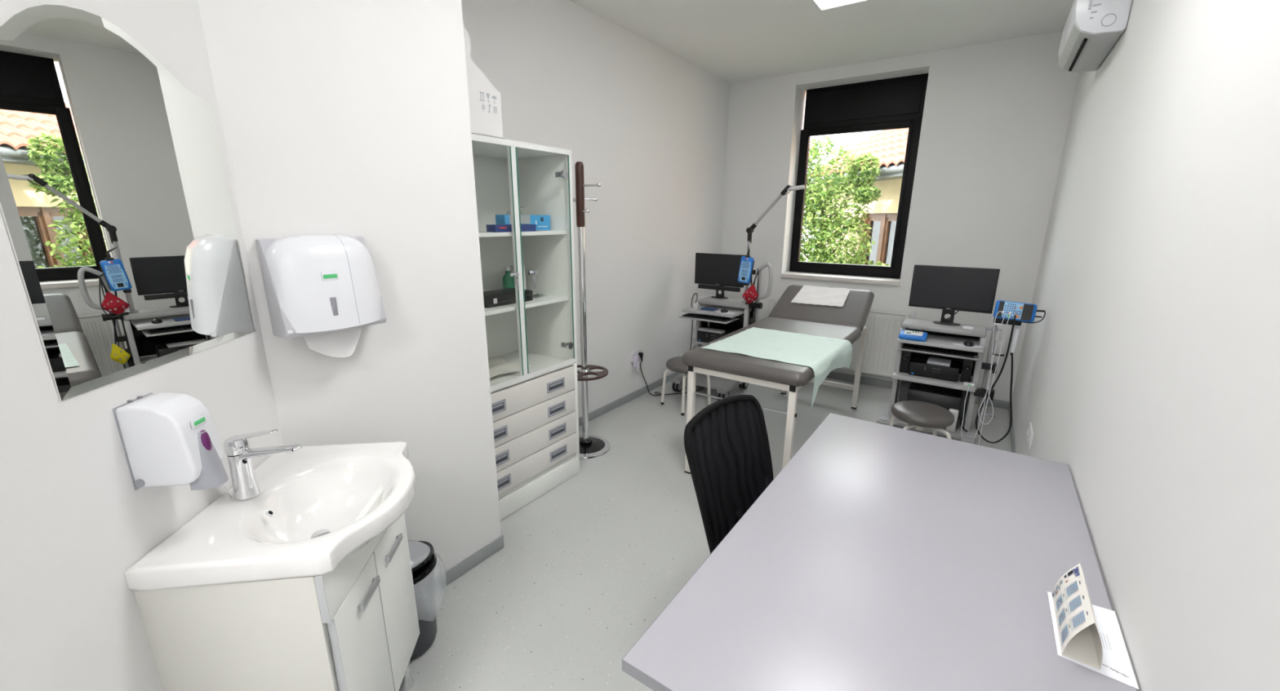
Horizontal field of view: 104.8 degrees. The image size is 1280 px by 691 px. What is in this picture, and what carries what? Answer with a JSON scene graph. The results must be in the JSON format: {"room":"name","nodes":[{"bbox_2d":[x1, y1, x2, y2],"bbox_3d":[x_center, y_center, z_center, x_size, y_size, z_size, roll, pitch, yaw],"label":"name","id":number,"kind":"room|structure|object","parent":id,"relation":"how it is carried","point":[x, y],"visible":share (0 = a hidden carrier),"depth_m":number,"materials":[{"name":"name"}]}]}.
{"room":"examination room","nodes":[
{"label":"examination room","id":0,"kind":"room"},
{"bbox_2d":[0,0,283,690],"bbox_3d":[-1.443,-0.158,1.071,1.803,2.950,0.962,10,18,33],"label":"wall","id":1,"kind":"structure","parent":0,"point":[73,520],"depth_m":0.96,"materials":[{"name":"white paint"}]},
{"bbox_2d":[0,4,256,401],"bbox_3d":[-1.100,-0.320,1.094,0.007,0.723,0.580,-2,15,-7],"label":"mirror","id":2,"kind":"object","parent":1,"relation":"attached to","point":[116,206],"visible":1,"depth_m":1.01,"materials":[{"name":"silver metal"}]},
{"bbox_2d":[112,392,228,490],"bbox_3d":[-1.019,0.214,1.091,0.146,0.212,0.101,-2,15,-7],"label":"soap dispenser","id":3,"kind":"object","parent":1,"relation":"attached to","point":[167,439],"visible":1,"depth_m":1.05,"materials":[{"name":"white plastic"}]},
{"bbox_2d":[197,0,501,578],"bbox_3d":[-1.294,-0.403,2.020,0.928,2.950,0.818,10,18,33],"label":"wall","id":4,"kind":"structure","parent":0,"point":[348,117],"depth_m":1.74,"materials":[{"name":"white paint"}]},
{"bbox_2d":[255,234,386,357],"bbox_3d":[-0.989,-0.151,1.574,0.137,0.398,0.302,10,18,33],"label":"paper towel dispenser","id":5,"kind":"object","parent":4,"relation":"attached to","point":[322,290],"visible":1,"depth_m":1.51,"materials":[{"name":"white plastic"}]},
{"bbox_2d":[302,326,363,357],"bbox_3d":[-0.990,-0.017,1.616,0.021,0.116,0.205,10,18,33],"label":"paper towel","id":6,"kind":"object","parent":5,"relation":"hanging from","point":[340,344],"depth_m":1.61,"materials":[{"name":"white paper"}]},
{"bbox_2d":[435,534,504,593],"bbox_3d":[-1.162,1.014,2.293,0.608,0.070,0.826,10,18,33],"label":"baseboard","id":7,"kind":"structure","parent":4,"relation":"attached to","point":[477,557],"depth_m":2.29,"materials":[{"name":"plastic"}]},
{"bbox_2d":[461,0,729,417],"bbox_3d":[-0.161,-0.957,4.176,0.250,2.950,4.130,10,18,33],"label":"wall","id":8,"kind":"structure","parent":0,"point":[645,123],"depth_m":3.95,"materials":[{"name":"white paint"}]},
{"bbox_2d":[578,372,681,426],"bbox_3d":[-0.163,0.491,4.327,0.008,0.070,3.780,10,18,33],"label":"baseboard","id":9,"kind":"structure","parent":8,"relation":"attached to","point":[593,415],"depth_m":4.38,"materials":[{"name":"plastic"}]},
{"bbox_2d":[630,348,640,363],"bbox_3d":[-0.035,0.090,4.404,0.014,0.100,0.160,10,18,33],"label":"wall socket","id":10,"kind":"object","parent":8,"relation":"attached to","point":[633,353],"visible":0.74,"depth_m":4.37,"materials":[{"name":"white plastic"}]},
{"bbox_2d":[633,355,639,370],"bbox_3d":[-0.030,0.153,4.372,0.048,0.135,0.050,10,18,33],"label":"power adapter","id":11,"kind":"object","parent":10,"relation":"attached to","point":[636,357],"visible":1,"depth_m":4.35,"materials":[{"name":"grey plastic"}]},
{"bbox_2d":[398,377,1011,690],"bbox_3d":[0.022,1.114,2.274,3.260,0.100,7.790,10,18,33],"label":"floor","id":12,"kind":"structure","parent":0,"point":[583,570],"depth_m":2.39,"materials":[{"name":"plastic"}]},
{"bbox_2d":[133,485,419,690],"bbox_3d":[-0.917,0.853,1.413,0.388,0.825,0.500,-2,15,-7],"label":"vanity cabinet","id":13,"kind":"object","parent":12,"relation":"on","point":[354,626],"visible":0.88,"depth_m":1.13,"materials":[{"name":"white laminate"}]},
{"bbox_2d":[124,441,416,591],"bbox_3d":[-0.872,0.461,1.347,0.483,0.150,0.580,-2,15,-7],"label":"washbasin","id":14,"kind":"object","parent":13,"relation":"in","point":[300,522],"visible":0.98,"depth_m":1.25,"materials":[{"name":"white ceramic"}]},
{"bbox_2d":[220,429,302,500],"bbox_3d":[-0.996,0.307,1.286,0.216,0.181,0.072,-5,15,-18],"label":"tap","id":15,"kind":"object","parent":14,"relation":"on","point":[239,455],"visible":1,"depth_m":1.27,"materials":[{"name":"silver metal"}]},
{"bbox_2d":[408,540,436,661],"bbox_3d":[-0.883,0.944,1.852,0.308,0.427,0.310,10,18,33],"label":"waste bin","id":16,"kind":"object","parent":12,"relation":"on","point":[423,557],"visible":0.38,"depth_m":1.82,"materials":[{"name":"grey"}]},
{"bbox_2d":[471,133,579,520],"bbox_3d":[-0.793,-0.078,2.759,0.510,1.955,0.773,10,18,33],"label":"display cabinet","id":17,"kind":"object","parent":12,"relation":"on","point":[535,408],"visible":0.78,"depth_m":2.86,"materials":[{"name":"white laminate"}]},
{"bbox_2d":[462,25,503,138],"bbox_3d":[-0.920,-1.217,2.285,0.450,0.484,0.332,10,18,33],"label":"cardboard box","id":18,"kind":"object","parent":17,"relation":"on","point":[484,100],"visible":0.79,"depth_m":2.24,"materials":[{"name":"grey"}]},
{"bbox_2d":[483,288,533,308],"bbox_3d":[-0.763,-0.263,2.689,0.184,0.056,0.315,10,18,33],"label":"instrument case","id":19,"kind":"object","parent":17,"relation":"on","point":[496,298],"visible":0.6,"depth_m":2.62,"materials":[{"name":"black plastic"}]},
{"bbox_2d":[502,266,514,288],"bbox_3d":[-0.778,-0.381,2.912,0.068,0.172,0.068,10,18,33],"label":"bottle","id":20,"kind":"object","parent":17,"relation":"on","point":[508,282],"visible":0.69,"depth_m":2.89,"materials":[{"name":"green glass"}]},
{"bbox_2d":[488,357,532,378],"bbox_3d":[-0.866,0.142,2.757,0.301,0.035,0.421,10,18,33],"label":"folded cloth","id":21,"kind":"object","parent":17,"relation":"in","point":[497,366],"visible":0.36,"depth_m":2.82,"materials":[{"name":"white fabric"}]},
{"bbox_2d":[486,224,536,232],"bbox_3d":[-0.662,-0.608,2.551,0.070,0.036,0.270,10,18,33],"label":"carton","id":22,"kind":"object","parent":17,"relation":"on","point":[490,228],"visible":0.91,"depth_m":2.48,"materials":[{"name":"blue cardboard"}]},
{"bbox_2d":[509,265,526,289],"bbox_3d":[-0.737,-0.397,2.978,0.070,0.170,0.060,10,18,33],"label":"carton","id":23,"kind":"object","parent":17,"relation":"on","point":[512,268],"visible":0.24,"depth_m":2.96,"materials":[{"name":"white cardboard"}]},
{"bbox_2d":[478,230,566,237],"bbox_3d":[-0.811,-0.602,2.638,0.447,0.020,0.733,10,18,33],"label":"shelf","id":24,"kind":"object","parent":17,"relation":"attached to","point":[482,233],"depth_m":2.62,"materials":[{"name":"white paint"}]},
{"bbox_2d":[495,208,550,230],"bbox_3d":[-0.639,-0.695,2.712,0.076,0.123,0.330,10,18,33],"label":"carton","id":25,"kind":"object","parent":17,"relation":"on","point":[541,222],"visible":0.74,"depth_m":2.70,"materials":[{"name":"blue cardboard"}]},
{"bbox_2d":[484,293,568,316],"bbox_3d":[-0.813,-0.235,2.733,0.447,0.020,0.733,10,18,33],"label":"shelf","id":26,"kind":"object","parent":17,"relation":"attached to","point":[551,298],"depth_m":2.74,"materials":[{"name":"white paint"}]},
{"bbox_2d":[531,293,546,297],"bbox_3d":[-0.615,-0.298,2.913,0.090,0.014,0.115,10,18,33],"label":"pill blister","id":27,"kind":"object","parent":17,"relation":"on","point":[535,294],"visible":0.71,"depth_m":2.94,"materials":[{"name":"silver plastic"}]},
{"bbox_2d":[560,170,568,178],"bbox_3d":[-0.409,-0.929,2.670,0.015,0.042,0.042,10,18,33],"label":"hinge","id":28,"kind":"object","parent":17,"relation":"on","point":[564,174],"depth_m":2.66,"materials":[{"name":"silver metal"}]},
{"bbox_2d":[566,342,573,349],"bbox_3d":[-0.414,0.000,2.911,0.015,0.042,0.042,10,18,33],"label":"hinge","id":29,"kind":"object","parent":17,"relation":"on","point":[570,344],"depth_m":2.90,"materials":[{"name":"silver metal"}]},
{"bbox_2d":[572,161,610,459],"bbox_3d":[-0.381,-0.203,3.288,0.350,1.934,0.350,10,18,33],"label":"coat stand","id":30,"kind":"object","parent":12,"relation":"on","point":[590,446],"visible":0.78,"depth_m":3.29,"materials":[{"name":"silver metal"}]},
{"bbox_2d":[638,351,704,395],"bbox_3d":[0.336,0.239,4.586,0.741,0.426,0.102,-4,15,-15],"label":"power cable","id":31,"kind":"object","parent":12,"relation":"on","point":[641,354],"visible":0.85,"depth_m":4.56,"materials":[{"name":"black plastic"}]},
{"bbox_2d":[661,356,711,415],"bbox_3d":[0.402,0.330,4.271,0.360,0.418,0.360,-9,17,-32],"label":"stool","id":32,"kind":"object","parent":12,"relation":"on","point":[676,364],"visible":0.63,"depth_m":4.16,"materials":[{"name":"white metal"}]},
{"bbox_2d":[671,262,773,400],"bbox_3d":[0.775,-0.153,4.517,0.770,1.226,0.565,10,18,33],"label":"equipment cart","id":33,"kind":"object","parent":12,"relation":"on","point":[740,320],"visible":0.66,"depth_m":4.50,"materials":[{"name":"grey metal"}]},
{"bbox_2d":[689,320,693,351],"bbox_3d":[0.508,-0.094,4.602,0.056,0.301,0.059,-2,15,-10],"label":"cable","id":34,"kind":"object","parent":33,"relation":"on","point":[692,320],"depth_m":4.76,"materials":[{"name":"grey plastic"}]},
{"bbox_2d":[691,293,698,309],"bbox_3d":[0.524,-0.403,4.442,0.056,0.150,0.212,-2,15,-10],"label":"cable","id":35,"kind":"object","parent":33,"relation":"on","point":[695,305],"depth_m":4.50,"materials":[{"name":"grey plastic"}]},
{"bbox_2d":[693,302,698,309],"bbox_3d":[0.510,-0.366,4.518,0.052,0.054,0.052,10,18,33],"label":"cup","id":36,"kind":"object","parent":35,"relation":"on","point":[695,305],"depth_m":4.50,"materials":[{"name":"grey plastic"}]},
{"bbox_2d":[692,338,707,345],"bbox_3d":[0.784,-0.032,4.639,0.505,0.033,0.310,10,18,33],"label":"shelf","id":37,"kind":"object","parent":33,"relation":"attached to","point":[694,341],"depth_m":4.62,"materials":[{"name":"metal"}]},
{"bbox_2d":[681,313,730,322],"bbox_3d":[0.590,-0.250,4.399,0.425,0.017,0.125,10,18,33],"label":"keyboard","id":38,"kind":"object","parent":33,"relation":"on","point":[688,315],"visible":1,"depth_m":4.37,"materials":[{"name":"black plastic"}]},
{"bbox_2d":[681,373,730,390],"bbox_3d":[0.684,0.311,4.704,0.394,0.030,0.480,10,18,33],"label":"shelf","id":39,"kind":"object","parent":33,"relation":"attached to","point":[716,383],"depth_m":4.56,"materials":[{"name":"grey metal"}]},
{"bbox_2d":[700,306,718,311],"bbox_3d":[0.628,-0.332,4.467,0.130,0.014,0.100,10,18,33],"label":"notebook","id":40,"kind":"object","parent":33,"relation":"on","point":[707,308],"visible":1,"depth_m":4.44,"materials":[{"name":"blue paper"}]},
{"bbox_2d":[679,313,743,324],"bbox_3d":[0.659,-0.266,4.499,0.468,0.015,0.400,10,18,33],"label":"keyboard tray","id":41,"kind":"object","parent":33,"relation":"on","point":[739,318],"depth_m":4.41,"materials":[{"name":"metal"}]},
{"bbox_2d":[697,327,733,342],"bbox_3d":[0.713,-0.086,4.582,0.305,0.100,0.201,10,18,33],"label":"computer","id":42,"kind":"object","parent":33,"relation":"on","point":[702,336],"visible":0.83,"depth_m":4.53,"materials":[{"name":"black plastic"}]},
{"bbox_2d":[698,327,724,333],"bbox_3d":[0.661,-0.139,4.537,0.235,0.020,0.070,10,18,33],"label":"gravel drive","id":43,"kind":"object","parent":42,"relation":"on","point":[702,329],"visible":1,"depth_m":4.51,"materials":[{"name":"grey plastic"}]},
{"bbox_2d":[682,304,751,318],"bbox_3d":[0.707,-0.325,4.522,0.500,0.023,0.415,10,18,33],"label":"shelf","id":44,"kind":"object","parent":33,"relation":"attached to","point":[738,312],"depth_m":4.44,"materials":[{"name":"metal"}]},
{"bbox_2d":[694,253,745,298],"bbox_3d":[0.759,-0.656,4.647,0.500,0.414,0.112,10,18,33],"label":"monitor","id":45,"kind":"object","parent":33,"relation":"on","point":[719,270],"visible":0.99,"depth_m":4.61,"materials":[{"name":"black plastic"}]},
{"bbox_2d":[716,311,734,314],"bbox_3d":[0.753,-0.291,4.337,0.176,0.002,0.109,10,18,33],"label":"mouse pad","id":46,"kind":"object","parent":33,"relation":"on","point":[719,312],"visible":0.89,"depth_m":4.31,"materials":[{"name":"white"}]},
{"bbox_2d":[720,308,728,312],"bbox_3d":[0.747,-0.312,4.349,0.062,0.031,0.093,10,18,33],"label":"mouse","id":47,"kind":"object","parent":46,"relation":"on","point":[723,310],"visible":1,"depth_m":4.32,"materials":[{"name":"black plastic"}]},
{"bbox_2d":[697,296,756,309],"bbox_3d":[0.810,-0.401,4.574,0.500,0.040,0.245,10,18,33],"label":"shelf","id":48,"kind":"object","parent":33,"relation":"attached to","point":[732,303],"depth_m":4.50,"materials":[{"name":"grey metal"}]},
{"bbox_2d":[742,268,758,306],"bbox_3d":[0.963,-0.507,4.276,0.134,0.310,0.127,1,15,1],"label":"net","id":49,"kind":"object","parent":33,"relation":"hanging from","point":[750,295],"visible":1,"depth_m":4.25,"materials":[{"name":"red fabric"}]},
{"bbox_2d":[748,280,751,324],"bbox_3d":[0.977,-0.240,4.404,0.018,0.741,0.036,3,15,12],"label":"cable","id":50,"kind":"object","parent":33,"relation":"hanging from","point":[751,280],"visible":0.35,"depth_m":4.38,"materials":[{"name":"black plastic"}]},
{"bbox_2d":[742,185,804,302],"bbox_3d":[1.127,-0.845,4.215,0.474,1.003,0.067,10,18,33],"label":"articulated arm","id":51,"kind":"object","parent":33,"relation":"on","point":[750,230],"visible":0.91,"depth_m":4.20},
{"bbox_2d":[737,246,754,284],"bbox_3d":[0.941,-0.698,4.265,0.134,0.312,0.159,10,18,33],"label":"electrode headbox","id":52,"kind":"object","parent":51,"relation":"hanging from","point":[747,262],"visible":1,"depth_m":4.21,"materials":[{"name":"blue plastic"}]},
{"bbox_2d":[684,395,773,554],"bbox_3d":[0.542,0.710,1.797,0.664,0.928,0.570,14,20,42],"label":"office chair","id":53,"kind":"object","parent":12,"relation":"on","point":[726,445],"visible":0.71,"depth_m":1.87,"materials":[{"name":"black"}]},
{"bbox_2d":[681,284,874,474],"bbox_3d":[1.097,0.186,3.627,0.764,1.028,1.918,10,18,33],"label":"examination table","id":54,"kind":"object","parent":12,"relation":"on","point":[846,322],"visible":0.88,"depth_m":3.25,"materials":[{"name":"grey leather"}]},
{"bbox_2d":[701,327,853,410],"bbox_3d":[0.909,0.108,3.222,0.745,0.250,0.823,10,18,33],"label":"sheet","id":55,"kind":"object","parent":54,"relation":"on","point":[824,355],"visible":1,"depth_m":3.12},
{"bbox_2d":[791,285,850,306],"bbox_3d":[1.523,-0.421,4.158,0.420,0.131,0.233,10,18,33],"label":"towel","id":56,"kind":"object","parent":54,"relation":"on","point":[808,295],"visible":1,"depth_m":4.15,"materials":[{"name":"white fabric"}]},
{"bbox_2d":[622,413,1137,690],"bbox_3d":[0.754,0.889,1.476,0.834,0.745,1.578,10,18,33],"label":"desk","id":57,"kind":"object","parent":12,"relation":"on","point":[878,557],"visible":0.98,"depth_m":1.21,"materials":[{"name":"grey laminate"}]},
{"bbox_2d":[1047,591,1138,689],"bbox_3d":[0.955,0.614,1.051,0.120,0.002,0.232,10,18,33],"label":"leaflet","id":58,"kind":"object","parent":57,"relation":"on","point":[1116,665],"visible":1,"depth_m":1.01,"materials":[{"name":"white paper"}]},
{"bbox_2d":[1052,563,1102,670],"bbox_3d":[0.937,0.562,1.051,0.060,0.098,0.207,10,18,33],"label":"desk calendar","id":59,"kind":"object","parent":58,"relation":"on","point":[1079,638],"visible":1,"depth_m":1.03,"materials":[{"name":"white paper"}]},
{"bbox_2d":[1053,580,1062,596],"bbox_3d":[0.961,0.560,1.133,0.008,0.041,0.027,10,18,33],"label":"picture","id":60,"kind":"object","parent":59,"relation":"on","point":[1057,590],"depth_m":1.13,"materials":[{"name":"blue paper"}]},
{"bbox_2d":[888,400,954,439],"bbox_3d":[1.825,0.608,3.233,0.360,0.418,0.360,4,15,14],"label":"stool","id":61,"kind":"object","parent":12,"relation":"on","point":[919,415],"visible":0.67,"depth_m":3.12,"materials":[{"name":"grey leather"}]},
{"bbox_2d":[876,318,1002,444],"bbox_3d":[2.210,0.235,3.594,0.734,0.957,0.435,10,18,33],"label":"equipment cart","id":62,"kind":"object","parent":12,"relation":"on","point":[940,336],"visible":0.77,"depth_m":3.51,"materials":[{"name":"grey metal"}]},
{"bbox_2d":[899,351,911,373],"bbox_3d":[1.996,0.110,3.697,0.060,0.180,0.083,10,18,33],"label":"speaker","id":63,"kind":"object","parent":62,"relation":"on","point":[906,357],"visible":0.82,"depth_m":3.67},
{"bbox_2d":[898,327,927,342],"bbox_3d":[1.958,-0.080,3.528,0.173,0.071,0.112,10,18,33],"label":"box","id":64,"kind":"object","parent":62,"relation":"on","point":[922,336],"visible":1,"depth_m":3.50,"materials":[{"name":"blue plastic"}]},
{"bbox_2d":[893,417,964,439],"bbox_3d":[2.164,0.576,3.717,0.468,0.030,0.350,10,18,33],"label":"shelf","id":65,"kind":"object","parent":62,"relation":"attached to","point":[958,432],"depth_m":3.57,"materials":[{"name":"grey metal"}]},
{"bbox_2d":[908,355,959,382],"bbox_3d":[2.168,0.170,3.628,0.305,0.100,0.201,10,18,33],"label":"printer","id":66,"kind":"object","parent":62,"relation":"on","point":[918,366],"visible":0.99,"depth_m":3.56,"materials":[{"name":"black plastic"}]},
{"bbox_2d":[927,356,951,366],"bbox_3d":[2.179,0.117,3.588,0.142,0.020,0.132,10,18,33],"label":"paper stack","id":67,"kind":"object","parent":66,"relation":"on","point":[940,362],"visible":1,"depth_m":3.56,"materials":[{"name":"white paper"}]},
{"bbox_2d":[892,372,976,392],"bbox_3d":[2.172,0.237,3.637,0.518,0.033,0.310,10,18,33],"label":"shelf","id":68,"kind":"object","parent":62,"relation":"attached to","point":[958,385],"depth_m":3.52,"materials":[{"name":"metal"}]},
{"bbox_2d":[906,382,962,431],"bbox_3d":[2.174,0.446,3.658,0.330,0.249,0.260,10,18,33],"label":"box","id":69,"kind":"object","parent":62,"relation":"on","point":[949,399],"visible":0.62,"depth_m":3.56,"materials":[{"name":"grey plastic"}]},
{"bbox_2d":[901,344,974,358],"bbox_3d":[2.097,0.039,3.480,0.440,0.016,0.105,10,18,33],"label":"keyboard","id":70,"kind":"object","parent":62,"relation":"on","point":[904,347],"visible":1,"depth_m":3.45,"materials":[{"name":"black plastic"}]},
{"bbox_2d":[897,346,978,361],"bbox_3d":[2.137,0.036,3.529,0.486,0.015,0.260,10,18,33],"label":"keyboard tray","id":71,"kind":"object","parent":62,"relation":"on","point":[976,354],"depth_m":3.44,"materials":[{"name":"metal"}]},
{"bbox_2d":[897,333,984,353],"bbox_3d":[2.156,-0.031,3.533,0.518,0.023,0.335,10,18,33],"label":"shelf","id":72,"kind":"object","parent":62,"relation":"attached to","point":[937,340],"depth_m":3.48,"materials":[{"name":"metal"}]},
{"bbox_2d":[901,318,986,337],"bbox_3d":[2.200,-0.132,3.570,0.518,0.040,0.245,10,18,33],"label":"shelf","id":73,"kind":"object","parent":62,"relation":"attached to","point":[912,324],"depth_m":3.50,"materials":[{"name":"grey metal"}]},
{"bbox_2d":[908,264,999,325],"bbox_3d":[2.236,-0.359,3.540,0.512,0.414,0.109,10,18,33],"label":"monitor","id":74,"kind":"object","parent":62,"relation":"on","point":[950,290],"visible":1,"depth_m":3.49,"materials":[{"name":"black plastic"}]},
{"bbox_2d":[960,400,967,431],"bbox_3d":[2.350,0.510,3.575,0.042,0.168,0.221,7,16,23],"label":"cable","id":75,"kind":"object","parent":62,"relation":"on","point":[961,421],"visible":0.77,"depth_m":3.57,"materials":[{"name":"black plastic"}]},
{"bbox_2d":[961,385,969,435],"bbox_3d":[2.250,0.518,3.420,0.018,0.490,0.075,3,15,11],"label":"lead","id":76,"kind":"object","parent":62,"relation":"hanging from","point":[969,385],"visible":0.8,"depth_m":3.41,"materials":[{"name":"plastic"}]},
{"bbox_2d":[960,359,973,382],"bbox_3d":[2.314,0.167,3.484,0.060,0.180,0.083,10,18,33],"label":"speaker","id":77,"kind":"object","parent":62,"relation":"on","point":[966,371],"visible":0.84,"depth_m":3.46},
{"bbox_2d":[952,342,982,348],"bbox_3d":[2.235,0.000,3.362,0.176,0.002,0.109,10,18,33],"label":"mouse pad","id":78,"kind":"object","parent":62,"relation":"on","point":[954,344],"visible":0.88,"depth_m":3.35,"materials":[{"name":"white"}]},
{"bbox_2d":[963,340,973,346],"bbox_3d":[2.242,-0.017,3.358,0.062,0.031,0.093,10,18,33],"label":"mouse","id":79,"kind":"object","parent":78,"relation":"on","point":[969,344],"visible":1,"depth_m":3.33,"materials":[{"name":"black plastic"}]},
{"bbox_2d":[962,326,973,329],"bbox_3d":[2.291,-0.125,3.440,0.064,0.012,0.064,10,18,33],"label":"puck","id":80,"kind":"object","parent":62,"relation":"on","point":[963,327],"visible":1,"depth_m":3.42,"materials":[{"name":"white plastic"}]},
{"bbox_2d":[963,382,974,386],"bbox_3d":[2.280,0.269,3.413,0.062,0.018,0.047,10,18,33],"label":"junction box","id":81,"kind":"object","parent":62,"relation":"on","point":[966,384],"visible":1,"depth_m":3.40,"materials":[{"name":"white plastic"}]},
{"bbox_2d":[992,339,1006,356],"bbox_3d":[2.487,0.013,3.410,0.072,0.107,0.072,10,18,33],"label":"container","id":82,"kind":"object","parent":62,"relation":"attached to","point":[998,345],"visible":0.77,"depth_m":3.38,"materials":[{"name":"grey plastic"}]},
{"bbox_2d":[993,300,1044,325],"bbox_3d":[2.442,-0.213,3.185,0.256,0.156,0.237,10,18,33],"label":"box","id":83,"kind":"object","parent":62,"relation":"attached to","point":[1026,313],"visible":1,"depth_m":3.12,"materials":[{"name":"blue plastic"}]},
{"bbox_2d":[974,311,1001,438],"bbox_3d":[2.314,0.222,3.288,0.035,0.927,0.062,10,18,33],"label":"lead","id":84,"kind":"object","parent":83,"relation":"hanging from","point":[999,311],"visible":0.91,"depth_m":3.28,"materials":[{"name":"plastic"}]},
{"bbox_2d":[977,316,1004,424],"bbox_3d":[2.336,0.176,3.250,0.083,0.753,0.039,10,18,33],"label":"lead","id":85,"kind":"object","parent":83,"relation":"hanging from","point":[1004,317],"visible":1,"depth_m":3.30,"materials":[{"name":"plastic"}]},
{"bbox_2d":[978,315,1009,444],"bbox_3d":[2.340,0.240,3.254,0.014,0.912,0.039,-6,16,-23],"label":"lead","id":86,"kind":"object","parent":83,"relation":"hanging from","point":[1009,315],"visible":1,"depth_m":3.25,"materials":[{"name":"plastic"}]},
{"bbox_2d":[975,315,1016,443],"bbox_3d":[2.394,0.240,3.257,0.200,0.913,0.093,10,18,33],"label":"cable","id":87,"kind":"object","parent":83,"relation":"hanging from","point":[1015,316],"visible":0.96,"depth_m":3.28,"materials":[{"name":"black plastic"}]},
{"bbox_2d":[1009,323,1022,355],"bbox_3d":[2.437,-0.061,3.202,0.045,0.255,0.040,10,18,33],"label":"handle","id":88,"kind":"object","parent":83,"relation":"hanging from","point":[1016,331],"visible":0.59,"depth_m":3.19,"materials":[{"name":"white plastic"}]},
{"bbox_2d":[1022,311,1045,323],"bbox_3d":[2.456,-0.183,3.095,0.016,0.090,0.141,-9,17,-33],"label":"cable","id":89,"kind":"object","parent":83,"relation":"attached to","point":[1044,311],"visible":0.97,"depth_m":3.06,"materials":[{"name":"black plastic"}]},
{"bbox_2d":[568,0,1074,83],"bbox_3d":[0.040,-1.862,1.500,3.260,0.150,7.790,10,18,33],"label":"ceiling","id":90,"kind":"structure","parent":0,"point":[732,41],"depth_m":3.58,"materials":[{"name":"white paint"}]},
{"bbox_2d":[811,0,869,11],"bbox_3d":[1.272,-2.122,2.862,0.600,0.018,0.600,10,18,33],"label":"recessed light","id":91,"kind":"object","parent":90,"relation":"in","point":[822,5],"visible":1,"depth_m":3.15,"materials":[{"name":"white paint"}]},
{"bbox_2d":[814,0,861,8],"bbox_3d":[1.272,-2.124,2.861,0.576,0.010,0.576,10,18,33],"label":"diffuser","id":92,"kind":"object","parent":91,"relation":"attached to","point":[820,4],"depth_m":3.15,"materials":[{"name":"white plastic"}]},
{"bbox_2d":[720,31,1079,401],"bbox_3d":[2.153,-1.119,4.850,3.260,2.950,0.350,10,18,33],"label":"wall","id":93,"kind":"structure","parent":0,"point":[996,117],"depth_m":4.19,"materials":[{"name":"white paint"}]},
{"bbox_2d":[768,299,915,377],"bbox_3d":[1.959,-0.036,4.974,1.370,0.790,0.112,10,18,33],"label":"radiator","id":94,"kind":"object","parent":93,"relation":"attached to","point":[883,327],"visible":0.34,"depth_m":4.68,"materials":[{"name":"white metal"}]},
{"bbox_2d":[768,299,911,315],"bbox_3d":[1.931,-0.381,4.880,1.326,0.016,0.071,10,18,33],"label":"grille","id":95,"kind":"object","parent":94,"relation":"attached to","point":[773,302],"depth_m":4.63,"materials":[{"name":"white metal"}]},
{"bbox_2d":[780,73,928,286],"bbox_3d":[2.039,-1.560,4.772,1.127,1.842,0.345,10,18,33],"label":"window","id":96,"kind":"structure","parent":93,"relation":"in","point":[895,103],"depth_m":4.71,"materials":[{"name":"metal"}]},
{"bbox_2d":[826,371,1009,409],"bbox_3d":[2.064,0.315,5.056,2.810,0.070,0.008,10,18,33],"label":"baseboard","id":97,"kind":"structure","parent":93,"relation":"attached to","point":[996,403],"depth_m":4.86,"materials":[{"name":"plastic"}]},
{"bbox_2d":[1012,0,1279,690],"bbox_3d":[1.287,-0.135,1.047,0.200,2.950,7.790,10,18,33],"label":"wall","id":98,"kind":"structure","parent":0,"point":[1150,371],"depth_m":1.07,"materials":[{"name":"white paint"}]},
{"bbox_2d":[1008,404,1015,453],"bbox_3d":[1.122,1.268,1.367,0.008,0.070,7.340,10,18,33],"label":"baseboard","id":99,"kind":"structure","parent":98,"relation":"attached to","point":[1012,438],"depth_m":3.65,"materials":[{"name":"plastic"}]},
{"bbox_2d":[1026,422,1033,449],"bbox_3d":[2.185,0.501,2.751,0.013,0.110,0.301,10,18,33],"label":"wall socket","id":100,"kind":"object","parent":98,"relation":"attached to","point":[1029,432],"visible":1,"depth_m":2.74,"materials":[{"name":"white plastic"}]},
{"bbox_2d":[1057,0,1132,72],"bbox_3d":[2.288,-1.627,2.497,0.192,0.291,0.753,10,18,33],"label":"air conditioner","id":101,"kind":"object","parent":98,"relation":"attached to","point":[1092,28],"visible":1,"depth_m":2.28,"materials":[{"name":"white plastic"}]},
{"bbox_2d":[1088,0,1101,18],"bbox_3d":[2.051,-1.540,2.219,0.043,0.117,0.002,10,18,33],"label":"print","id":102,"kind":"object","parent":101,"relation":"attached to","point":[1094,6],"depth_m":2.22,"materials":[{"name":"grey paper"}]},
{"label":"outside","id":103,"kind":"structure","parent":0,"visible":0},
{"bbox_3d":[5.368,-1.304,13.092,22.000,0.200,16.510,10,18,33],"label":"ground","id":104,"kind":"structure","parent":103,"visible":0},
{"bbox_2d":[800,136,889,266],"bbox_3d":[2.689,-1.674,8.104,1.324,3.237,3.343,-12,19,-39],"label":"tree","id":105,"kind":"object","parent":104,"relation":"on","point":[816,193],"visible":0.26,"depth_m":7.40,"materials":[{"name":"green plant"}]},
{"bbox_2d":[806,128,908,266],"bbox_3d":[5.632,-2.267,7.171,4.021,5.245,6.020,-2,15,-9],"label":"neighbouring house","id":106,"kind":"structure","parent":104,"relation":"on","point":[889,146],"depth_m":8.14,"materials":[{"name":"beige paint"}]},
{"bbox_2d":[888,221,896,266],"bbox_3d":[4.142,-1.555,7.966,0.026,0.930,0.300,-2,15,-9],"label":"curtain","id":107,"kind":"object","parent":106,"relation":"hanging from","point":[895,222],"depth_m":8.04,"materials":[{"name":"white fabric"}]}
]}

